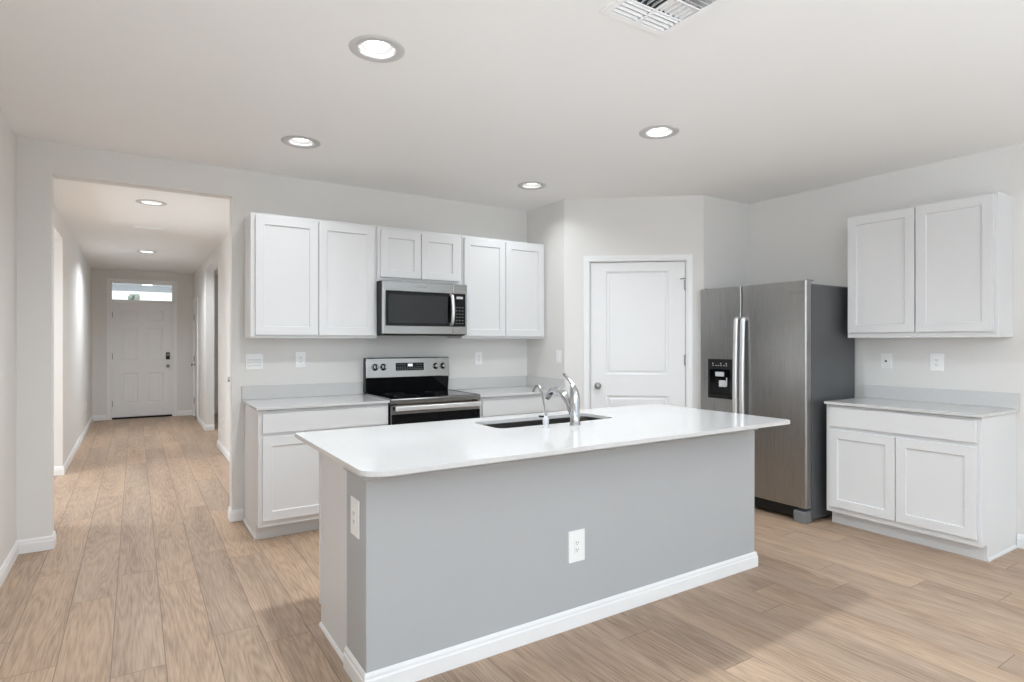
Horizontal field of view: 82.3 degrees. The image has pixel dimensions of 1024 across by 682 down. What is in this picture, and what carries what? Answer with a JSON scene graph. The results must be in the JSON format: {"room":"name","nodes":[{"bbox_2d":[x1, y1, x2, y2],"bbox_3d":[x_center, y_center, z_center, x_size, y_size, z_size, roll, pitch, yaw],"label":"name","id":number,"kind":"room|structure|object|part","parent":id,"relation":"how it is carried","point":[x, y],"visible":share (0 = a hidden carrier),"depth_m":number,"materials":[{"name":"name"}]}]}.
{"room":"kitchen","nodes":[
{"label":"kitchen","id":0,"kind":"room"},
{"bbox_2d":[0,110,91,566],"bbox_3d":[-2.529,0.025,2.660,0.136,2.660,17.450,0,0,-33],"label":"wall","id":1,"kind":"structure","parent":0,"point":[72,270],"depth_m":5.94,"materials":[{"name":"paint"}]},
{"bbox_2d":[0,530,55,587],"bbox_3d":[-0.447,1.310,-0.304,0.191,0.089,9.973,0,0,-33],"label":"baseboard","id":2,"kind":"structure","parent":1,"relation":"attached to","point":[44,543],"depth_m":3.75,"materials":[{"name":"white paint"}]},
{"bbox_2d":[54,415,106,475],"bbox_3d":[-5.846,1.310,8.021,0.205,0.089,4.850,0,0,-31],"label":"baseboard","id":3,"kind":"structure","parent":1,"relation":"attached to","point":[60,470],"depth_m":7.19,"materials":[{"name":"white paint"}]},
{"bbox_2d":[54,178,229,274],"bbox_3d":[-4.881,-1.322,7.218,7.000,0.120,7.477,0,0,-33],"label":"ceiling","id":4,"kind":"structure","parent":0,"point":[101,218],"depth_m":6.30,"materials":[{"name":"paint"}]},
{"bbox_2d":[137,250,156,252],"bbox_3d":[-5.103,-1.282,8.192,0.244,0.051,0.244,0,0,-33],"label":"ceiling light","id":5,"kind":"object","parent":4,"relation":"attached to","point":[143,251],"visible":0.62,"depth_m":8.22,"materials":[{"name":"white plastic"}]},
{"bbox_2d":[133,225,165,229],"bbox_3d":[-4.001,-1.263,6.469,0.310,0.018,0.110,0,0,-33],"label":"ceiling vent","id":6,"kind":"object","parent":4,"relation":"in","point":[133,225],"visible":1,"depth_m":6.45,"materials":[{"name":"white plastic"}]},
{"bbox_2d":[136,199,166,205],"bbox_3d":[-3.265,-1.282,5.307,0.244,0.051,0.244,0,0,-33],"label":"ceiling light","id":7,"kind":"object","parent":4,"relation":"attached to","point":[141,201],"visible":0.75,"depth_m":5.34,"materials":[{"name":"white plastic"}]},
{"bbox_2d":[112,283,171,286],"bbox_3d":[-7.296,-1.285,11.805,5.500,0.120,2.850,0,0,-33],"label":"ceiling","id":8,"kind":"structure","parent":0,"point":[112,283],"depth_m":12.75,"materials":[{"name":"paint"}]},
{"bbox_2d":[92,268,217,415],"bbox_3d":[-6.871,0.046,10.312,7.000,2.617,0.120,0,0,-33],"label":"wall","id":9,"kind":"structure","parent":0,"point":[99,276],"depth_m":10.61,"materials":[{"name":"paint"}]},
{"bbox_2d":[112,302,171,417],"bbox_3d":[-6.591,0.310,10.446,0.917,2.021,0.107,0,0,-33],"label":"door","id":10,"kind":"structure","parent":9,"relation":"in","point":[141,332],"depth_m":10.44,"materials":[{"name":"white paint"}]},
{"bbox_2d":[107,278,176,419],"bbox_3d":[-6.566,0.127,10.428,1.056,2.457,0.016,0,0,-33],"label":"trim","id":11,"kind":"structure","parent":9,"relation":"attached to","point":[109,280],"depth_m":10.21,"materials":[{"name":"white paint"}]},
{"bbox_2d":[112,414,171,419],"bbox_3d":[-6.604,1.340,10.487,0.918,0.030,0.115,0,0,-33],"label":"trim","id":12,"kind":"structure","parent":9,"relation":"attached to","point":[148,416],"depth_m":10.43,"materials":[{"name":"black plastic"}]},
{"bbox_2d":[178,410,192,415],"bbox_3d":[-5.991,1.310,10.756,0.250,0.089,0.085,0,0,-33],"label":"baseboard","id":13,"kind":"structure","parent":9,"relation":"attached to","point":[187,412],"depth_m":10.78,"materials":[{"name":"white paint"}]},
{"bbox_2d":[193,231,229,451],"bbox_3d":[-3.869,0.046,7.798,0.120,2.617,7.357,0,0,-33],"label":"wall","id":14,"kind":"structure","parent":0,"point":[203,277],"depth_m":8.95,"materials":[{"name":"paint"}]},
{"bbox_2d":[191,303,196,416],"bbox_3d":[-5.604,0.327,10.386,0.100,2.033,0.814,0,0,-33],"label":"door","id":15,"kind":"structure","parent":14,"relation":"in","point":[195,363],"depth_m":10.57,"materials":[{"name":"white paint"}]},
{"bbox_3d":[-5.575,0.327,10.397,0.038,2.033,0.800,0,0,-33],"label":"panel","id":16,"kind":"part","parent":15,"relation":"part of","materials":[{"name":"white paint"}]},
{"bbox_2d":[193,297,197,417],"bbox_3d":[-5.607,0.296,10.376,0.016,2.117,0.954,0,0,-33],"label":"trim","id":17,"kind":"structure","parent":14,"relation":"attached to","point":[195,299],"depth_m":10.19,"materials":[{"name":"white paint"}]},
{"bbox_2d":[197,416,213,430],"bbox_3d":[-4.959,1.310,9.480,0.134,0.089,1.239,0,0,-33],"label":"baseboard","id":18,"kind":"structure","parent":14,"relation":"attached to","point":[211,426],"depth_m":8.99,"materials":[{"name":"white paint"}]},
{"bbox_2d":[217,440,228,460],"bbox_3d":[-3.446,1.310,7.128,0.134,0.089,1.209,0,0,-33],"label":"baseboard","id":19,"kind":"structure","parent":14,"relation":"attached to","point":[220,446],"depth_m":7.05,"materials":[{"name":"white paint"}]},
{"bbox_2d":[229,274,229,462],"bbox_3d":[-2.900,0.296,6.167,0.016,2.117,0.984,0,0,-33],"label":"trim","id":20,"kind":"structure","parent":14,"relation":"attached to","point":[229,274],"depth_m":6.57,"materials":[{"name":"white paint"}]},
{"bbox_2d":[17,137,526,539],"bbox_3d":[-2.103,0.025,4.489,8.720,2.660,0.120,0,0,-33],"label":"wall","id":21,"kind":"structure","parent":0,"point":[328,360],"depth_m":4.42,"materials":[{"name":"paint"}]},
{"bbox_2d":[227,506,243,521],"bbox_3d":[-2.368,1.310,5.072,0.306,0.089,1.416,0,0,-33],"label":"baseboard","id":22,"kind":"structure","parent":21,"relation":"attached to","point":[235,515],"depth_m":4.42,"materials":[{"name":"white paint"}]},
{"bbox_2d":[245,354,262,368],"bbox_3d":[-1.976,0.152,4.493,0.124,0.118,0.009,0,0,-33],"label":"light switch","id":23,"kind":"object","parent":21,"relation":"attached to","point":[252,361],"visible":1,"depth_m":4.49,"materials":[{"name":"white plastic"}]},
{"bbox_2d":[296,352,305,366],"bbox_3d":[-1.688,0.142,4.679,0.078,0.122,0.009,0,0,-33],"label":"wall outlet","id":24,"kind":"object","parent":21,"relation":"attached to","point":[300,356],"visible":1,"depth_m":4.68,"materials":[{"name":"white plastic"}]},
{"bbox_2d":[299,355,302,363],"bbox_3d":[-1.686,0.142,4.677,0.034,0.068,0.003,0,0,-33],"label":"socket","id":25,"kind":"object","parent":24,"relation":"attached to","point":[300,356],"depth_m":4.68,"materials":[{"name":"white plastic"}]},
{"bbox_2d":[242,382,362,399],"bbox_3d":[-1.655,0.390,4.693,0.934,0.102,0.019,0,0,-33],"label":"backsplash","id":26,"kind":"structure","parent":21,"relation":"attached to","point":[349,388],"depth_m":4.66,"materials":[{"name":"white stone"}]},
{"bbox_2d":[244,212,376,337],"bbox_3d":[-1.557,-0.480,4.575,0.936,0.901,0.324,0,0,-33],"label":"upper cabinet","id":27,"kind":"object","parent":21,"relation":"attached to","point":[304,277],"visible":1,"depth_m":4.41,"materials":[{"name":"white paint"}]},
{"bbox_3d":[-1.658,-0.480,4.329,0.441,0.861,0.019,0,0,-33],"label":"door","id":28,"kind":"part","parent":27,"relation":"part of","materials":[{"name":"white paint"}]},
{"bbox_3d":[-1.563,-0.036,4.583,0.936,0.012,0.304,0,0,-33],"label":"rail","id":29,"kind":"part","parent":27,"relation":"part of","materials":[{"name":"white paint"}]},
{"bbox_3d":[-1.284,-0.480,4.569,0.435,0.861,0.019,0,0,-33],"label":"door","id":30,"kind":"part","parent":27,"relation":"part of","materials":[{"name":"white paint"}]},
{"bbox_2d":[377,226,460,284],"bbox_3d":[-0.840,-0.711,5.036,0.765,0.441,0.324,0,0,-33],"label":"upper cabinet","id":31,"kind":"object","parent":21,"relation":"attached to","point":[407,255],"visible":0.91,"depth_m":4.88,"materials":[{"name":"white paint"}]},
{"bbox_3d":[-0.910,-0.713,4.809,0.350,0.380,0.019,0,0,-33],"label":"door","id":32,"kind":"part","parent":31,"relation":"part of","materials":[{"name":"white paint"}]},
{"bbox_3d":[-0.846,-0.496,5.044,0.765,0.012,0.304,0,0,-33],"label":"rail","id":33,"kind":"part","parent":31,"relation":"part of","materials":[{"name":"white paint"}]},
{"bbox_2d":[377,280,466,335],"bbox_3d":[-0.802,-0.270,4.966,0.752,0.435,0.481,0,0,-33],"label":"microwave oven","id":34,"kind":"object","parent":31,"relation":"attached to","point":[404,308],"visible":0.99,"depth_m":4.78,"materials":[{"name":"silver metal"}]},
{"bbox_3d":[-0.501,-0.269,4.912,0.030,0.273,0.064,0,0,-33],"label":"door handle","id":35,"kind":"part","parent":34,"relation":"part of","materials":[{"name":"metal"}]},
{"bbox_3d":[-0.454,-0.268,4.985,0.118,0.275,0.027,0,0,-33],"label":"control panel","id":36,"kind":"part","parent":34,"relation":"part of","materials":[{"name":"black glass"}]},
{"bbox_3d":[-0.448,-0.274,4.988,0.132,0.423,0.029,0,0,-33],"label":"panel","id":37,"kind":"part","parent":34,"relation":"part of","materials":[{"name":"silver metal"}]},
{"bbox_3d":[-0.611,-0.713,5.002,0.350,0.380,0.019,0,0,-33],"label":"door","id":38,"kind":"part","parent":31,"relation":"part of","materials":[{"name":"white paint"}]},
{"bbox_2d":[475,352,481,364],"bbox_3d":[-0.317,0.155,5.561,0.078,0.122,0.009,0,0,-33],"label":"wall outlet","id":39,"kind":"object","parent":21,"relation":"attached to","point":[478,355],"visible":1,"depth_m":5.56,"materials":[{"name":"white plastic"}]},
{"bbox_2d":[448,376,525,389],"bbox_3d":[-0.226,0.390,5.613,0.901,0.102,0.019,0,0,-33],"label":"backsplash","id":40,"kind":"structure","parent":21,"relation":"attached to","point":[507,381],"depth_m":5.59,"materials":[{"name":"white stone"}]},
{"bbox_2d":[446,235,543,338],"bbox_3d":[-0.141,-0.480,5.485,0.893,0.901,0.324,0,0,-33],"label":"upper cabinet","id":41,"kind":"object","parent":21,"relation":"attached to","point":[504,279],"visible":0.95,"depth_m":5.33,"materials":[{"name":"white paint"}]},
{"bbox_3d":[-0.242,-0.480,5.239,0.422,0.861,0.019,0,0,-33],"label":"door","id":42,"kind":"part","parent":41,"relation":"part of","materials":[{"name":"white paint"}]},
{"bbox_3d":[-0.147,-0.036,5.494,0.893,0.012,0.304,0,0,-33],"label":"rail","id":43,"kind":"part","parent":41,"relation":"part of","materials":[{"name":"white paint"}]},
{"bbox_3d":[0.119,-0.480,5.472,0.424,0.861,0.019,0,0,-33],"label":"door","id":44,"kind":"part","parent":41,"relation":"part of","materials":[{"name":"white paint"}]},
{"bbox_2d":[0,0,1023,210],"bbox_3d":[1.833,-1.365,1.091,5.776,0.120,10.093,0,0,-33],"label":"ceiling","id":45,"kind":"structure","parent":0,"point":[766,99],"depth_m":3.06,"materials":[{"name":"paint"}]},
{"bbox_2d":[281,136,319,148],"bbox_3d":[-1.379,-1.325,3.828,0.244,0.051,0.244,0,0,-33],"label":"ceiling light","id":46,"kind":"object","parent":45,"relation":"attached to","point":[303,142],"visible":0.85,"depth_m":3.86,"materials":[{"name":"white plastic"}]},
{"bbox_2d":[349,35,404,62],"bbox_3d":[-0.602,-1.325,2.612,0.244,0.051,0.244,0,0,-33],"label":"ceiling light","id":47,"kind":"object","parent":45,"relation":"attached to","point":[373,48],"visible":0.96,"depth_m":2.63,"materials":[{"name":"white plastic"}]},
{"bbox_2d":[517,182,546,189],"bbox_3d":[0.167,-1.325,4.893,0.244,0.051,0.244,0,0,-33],"label":"ceiling light","id":48,"kind":"object","parent":45,"relation":"attached to","point":[525,185],"visible":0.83,"depth_m":4.93,"materials":[{"name":"white plastic"}]},
{"bbox_2d":[639,125,678,138],"bbox_3d":[0.914,-1.325,3.645,0.244,0.051,0.244,0,0,-33],"label":"ceiling light","id":49,"kind":"object","parent":45,"relation":"attached to","point":[658,131],"visible":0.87,"depth_m":3.67,"materials":[{"name":"white plastic"}]},
{"bbox_2d":[599,0,726,36],"bbox_3d":[0.588,-1.339,2.260,0.355,0.081,0.355,0,0,-33],"label":"ceiling vent","id":50,"kind":"object","parent":45,"relation":"in","point":[681,9],"visible":1,"depth_m":2.33,"materials":[{"name":"white plastic"}]},
{"bbox_2d":[0,413,1023,681],"bbox_3d":[-1.428,1.405,3.439,8.720,0.100,17.570,0,0,-33],"label":"floor","id":51,"kind":"structure","parent":0,"point":[147,576],"depth_m":3.01,"materials":[{"name":"brown wood"}]},
{"bbox_2d":[243,403,387,539],"bbox_3d":[-1.487,0.911,4.439,0.927,0.888,0.629,0,0,-33],"label":"base cabinet","id":52,"kind":"object","parent":51,"relation":"on","point":[281,471],"visible":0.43,"depth_m":4.07,"materials":[{"name":"white paint"}]},
{"bbox_3d":[-1.898,1.346,4.229,0.010,0.018,0.529,0,0,-33],"label":"shoe moulding","id":53,"kind":"part","parent":52,"relation":"part of","materials":[{"name":"white paint"}]},
{"bbox_3d":[-1.866,0.911,4.207,0.018,0.888,0.609,0,0,-33],"label":"panel","id":54,"kind":"part","parent":52,"relation":"part of","materials":[{"name":"white paint"}]},
{"bbox_3d":[-1.499,0.930,4.069,0.437,0.566,0.019,0,0,-33],"label":"door","id":55,"kind":"part","parent":52,"relation":"part of","materials":[{"name":"white paint"}]},
{"bbox_2d":[242,382,389,410],"bbox_3d":[-1.485,0.400,4.429,0.934,0.121,0.647,0,0,-33],"label":"countertop","id":56,"kind":"structure","parent":52,"relation":"on","point":[269,397],"depth_m":4.53,"materials":[{"name":"white stone"}]},
{"bbox_3d":[-1.312,0.553,4.188,0.880,0.133,0.019,0,0,-33],"label":"drawer","id":57,"kind":"part","parent":52,"relation":"part of","materials":[{"name":"white paint"}]},
{"bbox_2d":[363,357,480,424],"bbox_3d":[-0.743,0.746,4.857,0.772,1.219,0.692,0,0,-33],"label":"range","id":58,"kind":"object","parent":51,"relation":"on","point":[416,388],"visible":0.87,"depth_m":4.91,"materials":[{"name":"silver metal"}]},
{"bbox_3d":[-1.235,0.283,4.915,0.006,0.284,0.058,0,0,-33],"label":"panel","id":59,"kind":"part","parent":58,"relation":"part of","materials":[{"name":"black plastic"}]},
{"bbox_3d":[-1.143,0.213,4.914,0.058,0.058,0.033,0,-6,-33],"label":"knob","id":60,"kind":"part","parent":58,"relation":"part of","materials":[{"name":"silver metal"}]},
{"bbox_3d":[-1.082,0.213,4.953,0.058,0.058,0.033,0,-6,-33],"label":"knob","id":61,"kind":"part","parent":58,"relation":"part of","materials":[{"name":"silver metal"}]},
{"bbox_3d":[-0.909,0.222,5.117,0.770,0.171,0.075,0,0,-33],"label":"control panel","id":62,"kind":"part","parent":58,"relation":"part of","materials":[{"name":"silver metal"}]},
{"bbox_3d":[-0.909,0.387,5.118,0.764,0.157,0.063,0,0,-33],"label":"backguard glass","id":63,"kind":"part","parent":58,"relation":"part of","materials":[{"name":"black glass"}]},
{"bbox_2d":[371,390,472,398],"bbox_3d":[-0.747,0.447,4.866,0.758,0.027,0.543,0,0,-33],"label":"cooktop","id":64,"kind":"object","parent":58,"relation":"in","point":[384,394],"depth_m":4.91,"materials":[{"name":"black glass"}]},
{"bbox_2d":[390,400,480,424],"bbox_3d":[-0.578,0.801,4.603,0.762,0.637,0.085,0,0,-33],"label":"oven","id":65,"kind":"object","parent":58,"relation":"in","point":[427,410],"depth_m":4.58,"materials":[{"name":"silver glass"}]},
{"bbox_2d":[479,394,563,417],"bbox_3d":[-0.060,0.911,5.356,0.902,0.888,0.629,0,0,-33],"label":"base cabinet","id":66,"kind":"object","parent":51,"relation":"on","point":[519,404],"visible":0.1,"depth_m":5.06,"materials":[{"name":"white paint"}]},
{"bbox_2d":[448,376,566,397],"bbox_3d":[-0.056,0.400,5.348,0.901,0.121,0.647,0,0,-33],"label":"countertop","id":67,"kind":"structure","parent":66,"relation":"on","point":[507,385],"depth_m":5.51,"materials":[{"name":"white stone"}]},
{"bbox_2d":[319,428,757,681],"bbox_3d":[0.268,0.909,3.181,2.436,0.891,0.719,0,0,-33],"label":"kitchen island","id":68,"kind":"object","parent":51,"relation":"on","point":[448,569],"visible":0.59,"depth_m":2.63,"materials":[{"name":"grey paint"}]},
{"bbox_3d":[-0.804,1.346,2.623,0.010,0.018,0.421,0,0,-33],"label":"shoe moulding","id":69,"kind":"part","parent":68,"relation":"part of","materials":[{"name":"white paint"}]},
{"bbox_3d":[-0.792,0.910,2.631,0.018,0.890,0.422,0,0,-33],"label":"panel","id":70,"kind":"part","parent":68,"relation":"part of","materials":[{"name":"white paint"}]},
{"bbox_2d":[351,496,359,538],"bbox_3d":[-0.629,0.700,2.340,0.009,0.150,0.100,0,0,-33],"label":"wall outlet","id":71,"kind":"object","parent":68,"relation":"attached to","point":[355,504],"visible":1,"depth_m":2.33,"materials":[{"name":"white plastic"}]},
{"bbox_2d":[352,508,355,526],"bbox_3d":[-0.631,0.700,2.339,0.003,0.068,0.034,0,0,-33],"label":"socket","id":72,"kind":"object","parent":71,"relation":"attached to","point":[353,509],"depth_m":2.34,"materials":[{"name":"white plastic"}]},
{"bbox_2d":[295,404,789,476],"bbox_3d":[0.265,0.451,3.069,2.470,0.019,1.045,0,0,-33],"label":"island countertop","id":73,"kind":"structure","parent":68,"relation":"on","point":[399,449],"depth_m":2.71,"materials":[{"name":"white stone"}]},
{"bbox_2d":[532,384,549,427],"bbox_3d":[0.147,0.332,3.049,0.040,0.218,0.137,0,0,-33],"label":"water tap","id":74,"kind":"object","parent":73,"relation":"on","point":[545,418],"visible":1,"depth_m":3.01,"materials":[{"name":"grey metal"}]},
{"bbox_2d":[539,415,549,427],"bbox_3d":[0.164,0.410,3.023,0.040,0.062,0.075,0,0,-33],"label":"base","id":75,"kind":"object","parent":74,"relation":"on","point":[545,419],"depth_m":3.00,"materials":[{"name":"metal"}]},
{"bbox_2d":[485,416,599,427],"bbox_3d":[0.192,0.565,3.304,0.839,0.211,0.336,0,0,-33],"label":"sink","id":76,"kind":"object","parent":73,"relation":"in","point":[582,418],"visible":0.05,"depth_m":3.44,"materials":[{"name":"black metal"}]},
{"bbox_2d":[545,373,580,425],"bbox_3d":[0.272,0.304,3.202,0.060,0.273,0.287,0,0,-33],"label":"kitchen faucet","id":77,"kind":"object","parent":73,"relation":"on","point":[572,403],"visible":1,"depth_m":3.10,"materials":[{"name":"silver metal"}]},
{"bbox_3d":[0.267,0.325,3.209,0.040,0.152,0.248,0,0,-33],"label":"spout","id":78,"kind":"part","parent":77,"relation":"part of","materials":[{"name":"silver metal"}]},
{"bbox_3d":[0.392,0.497,2.987,2.436,0.067,0.259,0,0,-33],"label":"support trim","id":79,"kind":"part","parent":68,"relation":"part of","materials":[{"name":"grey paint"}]},
{"bbox_3d":[0.392,1.310,2.987,2.436,0.089,0.259,0,0,-33],"label":"skirting","id":80,"kind":"part","parent":68,"relation":"part of","materials":[{"name":"white paint"}]},
{"bbox_2d":[568,528,584,562],"bbox_3d":[0.308,0.972,2.791,0.098,0.150,0.009,0,0,-33],"label":"wall outlet","id":81,"kind":"object","parent":68,"relation":"attached to","point":[576,538],"visible":1,"depth_m":2.79,"materials":[{"name":"white plastic"}]},
{"bbox_2d":[574,538,579,553],"bbox_3d":[0.310,0.972,2.789,0.034,0.068,0.003,0,0,-33],"label":"socket","id":82,"kind":"object","parent":81,"relation":"attached to","point":[576,540],"depth_m":2.79,"materials":[{"name":"white plastic"}]},
{"bbox_2d":[701,279,854,523],"bbox_3d":[2.183,0.444,4.917,0.748,1.822,0.970,0,0,-33],"label":"refrigerator","id":83,"kind":"object","parent":51,"relation":"on","point":[782,350],"visible":0.81,"depth_m":4.56,"materials":[{"name":"silver metal"}]},
{"bbox_3d":[1.766,0.314,4.975,0.002,0.330,0.242,0,0,-33],"label":"dispenser panel","id":84,"kind":"part","parent":83,"relation":"part of","materials":[{"name":"black plastic"}]},
{"bbox_3d":[1.793,0.392,4.997,0.066,1.697,0.414,0,0,-33],"label":"fridge door","id":85,"kind":"part","parent":83,"relation":"part of","materials":[{"name":"silver metal"}]},
{"bbox_3d":[1.842,0.378,4.814,0.063,1.168,0.039,0,0,-33],"label":"door handle","id":86,"kind":"part","parent":83,"relation":"part of","materials":[{"name":"metal"}]},
{"bbox_3d":[1.877,0.378,4.760,0.063,1.168,0.039,0,0,-33],"label":"door handle","id":87,"kind":"part","parent":83,"relation":"part of","materials":[{"name":"metal"}]},
{"bbox_3d":[2.057,0.392,4.586,0.066,1.697,0.548,0,0,-33],"label":"fridge door","id":88,"kind":"part","parent":83,"relation":"part of","materials":[{"name":"silver metal"}]},
{"bbox_2d":[827,404,1016,561],"bbox_3d":[2.835,0.911,4.113,0.579,0.888,0.965,0,0,-33],"label":"base cabinet","id":89,"kind":"object","parent":51,"relation":"on","point":[948,483],"visible":0.94,"depth_m":3.84,"materials":[{"name":"white paint"}]},
{"bbox_3d":[2.587,0.911,4.517,0.559,0.888,0.018,0,0,-33],"label":"panel","id":90,"kind":"part","parent":89,"relation":"part of","materials":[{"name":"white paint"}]},
{"bbox_3d":[2.475,0.930,4.156,0.019,0.566,0.447,0,0,-33],"label":"door","id":91,"kind":"part","parent":89,"relation":"part of","materials":[{"name":"white paint"}]},
{"bbox_3d":[2.598,0.551,3.964,0.019,0.137,0.903,0,0,-33],"label":"drawer","id":92,"kind":"part","parent":89,"relation":"part of","materials":[{"name":"white paint"}]},
{"bbox_2d":[824,384,1019,417],"bbox_3d":[2.829,0.400,4.105,0.597,0.121,0.972,0,0,-33],"label":"countertop","id":93,"kind":"structure","parent":89,"relation":"on","point":[968,403],"depth_m":4.12,"materials":[{"name":"white stone"}]},
{"bbox_3d":[2.720,0.930,3.774,0.019,0.566,0.450,0,0,-33],"label":"door","id":94,"kind":"part","parent":89,"relation":"part of","materials":[{"name":"white paint"}]},
{"bbox_3d":[3.094,0.911,3.729,0.559,0.888,0.018,0,0,-33],"label":"panel","id":95,"kind":"part","parent":89,"relation":"part of","materials":[{"name":"white paint"}]},
{"bbox_3d":[3.126,1.346,3.732,0.464,0.018,0.010,0,0,-33],"label":"shoe moulding","id":96,"kind":"part","parent":89,"relation":"part of","materials":[{"name":"white paint"}]},
{"bbox_2d":[527,199,563,378],"bbox_3d":[0.357,0.025,5.638,0.100,2.660,0.608,0,0,-33],"label":"wall","id":97,"kind":"structure","parent":0,"point":[545,224],"depth_m":5.52,"materials":[{"name":"paint"}]},
{"bbox_2d":[556,351,560,362],"bbox_3d":[0.431,0.140,5.420,0.010,0.117,0.072,0,0,-33],"label":"light switch","id":98,"kind":"object","parent":97,"relation":"attached to","point":[558,353],"visible":1,"depth_m":5.42,"materials":[{"name":"white plastic"}]},
{"bbox_2d":[564,195,703,410],"bbox_3d":[1.097,0.025,5.334,1.234,2.660,0.100,0,0,7],"label":"wall","id":99,"kind":"structure","parent":0,"point":[656,225],"depth_m":5.30,"materials":[{"name":"paint"}]},
{"bbox_2d":[590,261,685,408],"bbox_3d":[1.135,0.312,5.276,0.854,2.062,0.097,0,0,7],"label":"door","id":100,"kind":"structure","parent":99,"relation":"in","point":[638,356],"depth_m":5.29,"materials":[{"name":"white paint"}]},
{"bbox_3d":[0.777,0.400,5.300,0.062,0.062,0.062,0,0,7],"label":"knob","id":101,"kind":"part","parent":100,"relation":"part of","materials":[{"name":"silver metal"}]},
{"bbox_2d":[584,254,692,408],"bbox_3d":[1.129,0.287,5.272,0.962,2.135,0.016,0,0,7],"label":"trim","id":102,"kind":"structure","parent":99,"relation":"attached to","point":[688,258],"depth_m":5.25,"materials":[{"name":"white paint"}]},
{"bbox_2d":[704,195,748,288],"bbox_3d":[1.949,0.025,5.431,0.646,2.660,0.100,0,0,-33],"label":"wall","id":103,"kind":"structure","parent":0,"point":[726,222],"depth_m":5.38,"materials":[{"name":"paint"}]},
{"bbox_2d":[749,143,1023,534],"bbox_3d":[4.244,0.025,2.571,0.120,2.660,9.973,0,0,-33],"label":"wall","id":104,"kind":"structure","parent":0,"point":[804,235],"depth_m":4.41,"materials":[{"name":"paint"}]},
{"bbox_2d":[881,353,891,368],"bbox_3d":[2.897,0.149,4.539,0.016,0.118,0.080,0,0,-33],"label":"wall outlet","id":105,"kind":"object","parent":104,"relation":"attached to","point":[886,358],"visible":1,"depth_m":4.54,"materials":[{"name":"white plastic"}]},
{"bbox_2d":[848,191,1012,337],"bbox_3d":[2.955,-0.496,4.209,0.274,0.933,0.942,0,0,-33],"label":"upper cabinet","id":106,"kind":"object","parent":104,"relation":"attached to","point":[942,269],"visible":1,"depth_m":4.04,"materials":[{"name":"white paint"}]},
{"bbox_3d":[2.722,-0.509,4.335,0.019,0.881,0.458,0,0,-33],"label":"door","id":107,"kind":"part","parent":106,"relation":"part of","materials":[{"name":"white paint"}]},
{"bbox_3d":[2.963,-0.036,4.214,0.254,0.012,0.942,0,0,-33],"label":"rail","id":108,"kind":"part","parent":106,"relation":"part of","materials":[{"name":"white paint"}]},
{"bbox_3d":[2.971,-0.509,3.947,0.019,0.881,0.443,0,0,-33],"label":"door","id":109,"kind":"part","parent":106,"relation":"part of","materials":[{"name":"white paint"}]},
{"bbox_2d":[930,354,943,370],"bbox_3d":[3.084,0.149,4.255,0.009,0.126,0.088,0,0,-33],"label":"wall outlet","id":110,"kind":"object","parent":104,"relation":"attached to","point":[936,360],"visible":1,"depth_m":4.25,"materials":[{"name":"white plastic"}]},
{"bbox_2d":[934,358,938,366],"bbox_3d":[3.082,0.149,4.253,0.003,0.068,0.034,0,0,-33],"label":"socket","id":111,"kind":"object","parent":110,"relation":"attached to","point":[936,360],"depth_m":4.25,"materials":[{"name":"white plastic"}]},
{"bbox_2d":[864,384,1019,408],"bbox_3d":[3.072,0.390,4.262,0.019,0.102,0.972,0,0,-33],"label":"backsplash","id":112,"kind":"structure","parent":104,"relation":"attached to","point":[949,396],"depth_m":4.20,"materials":[{"name":"white stone"}]},
{"bbox_2d":[1017,534,1023,548],"bbox_3d":[5.076,1.310,1.153,0.014,0.089,6.448,0,0,-33],"label":"baseboard","id":113,"kind":"structure","parent":104,"relation":"attached to","point":[1020,538],"depth_m":3.85,"materials":[{"name":"white paint"}]},
{"label":"outside","id":114,"kind":"structure","parent":0,"visible":0},
{"bbox_3d":[-19.597,1.455,30.467,60.000,0.100,47.550,0,0,-33],"label":"ground","id":115,"kind":"structure","parent":114,"visible":0},
{"bbox_2d":[128,293,139,299],"bbox_3d":[-17.351,-0.415,26.894,0.529,3.646,0.499,0,0,-33],"label":"street tree","id":116,"kind":"object","parent":115,"relation":"on","point":[136,296],"visible":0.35,"depth_m":26.75,"materials":[{"name":"green plant"}]},
{"bbox_3d":[-8.061,0.148,12.995,5.500,2.515,0.180,0,0,-33],"label":"trim","id":117,"kind":"structure","parent":115,"relation":"on","visible":0},
{"bbox_2d":[112,285,171,292],"bbox_3d":[-8.067,-1.167,13.003,5.500,0.115,0.200,0,0,-33],"label":"trim","id":118,"kind":"structure","parent":117,"relation":"on","point":[114,287],"depth_m":12.87,"materials":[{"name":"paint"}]}
]}

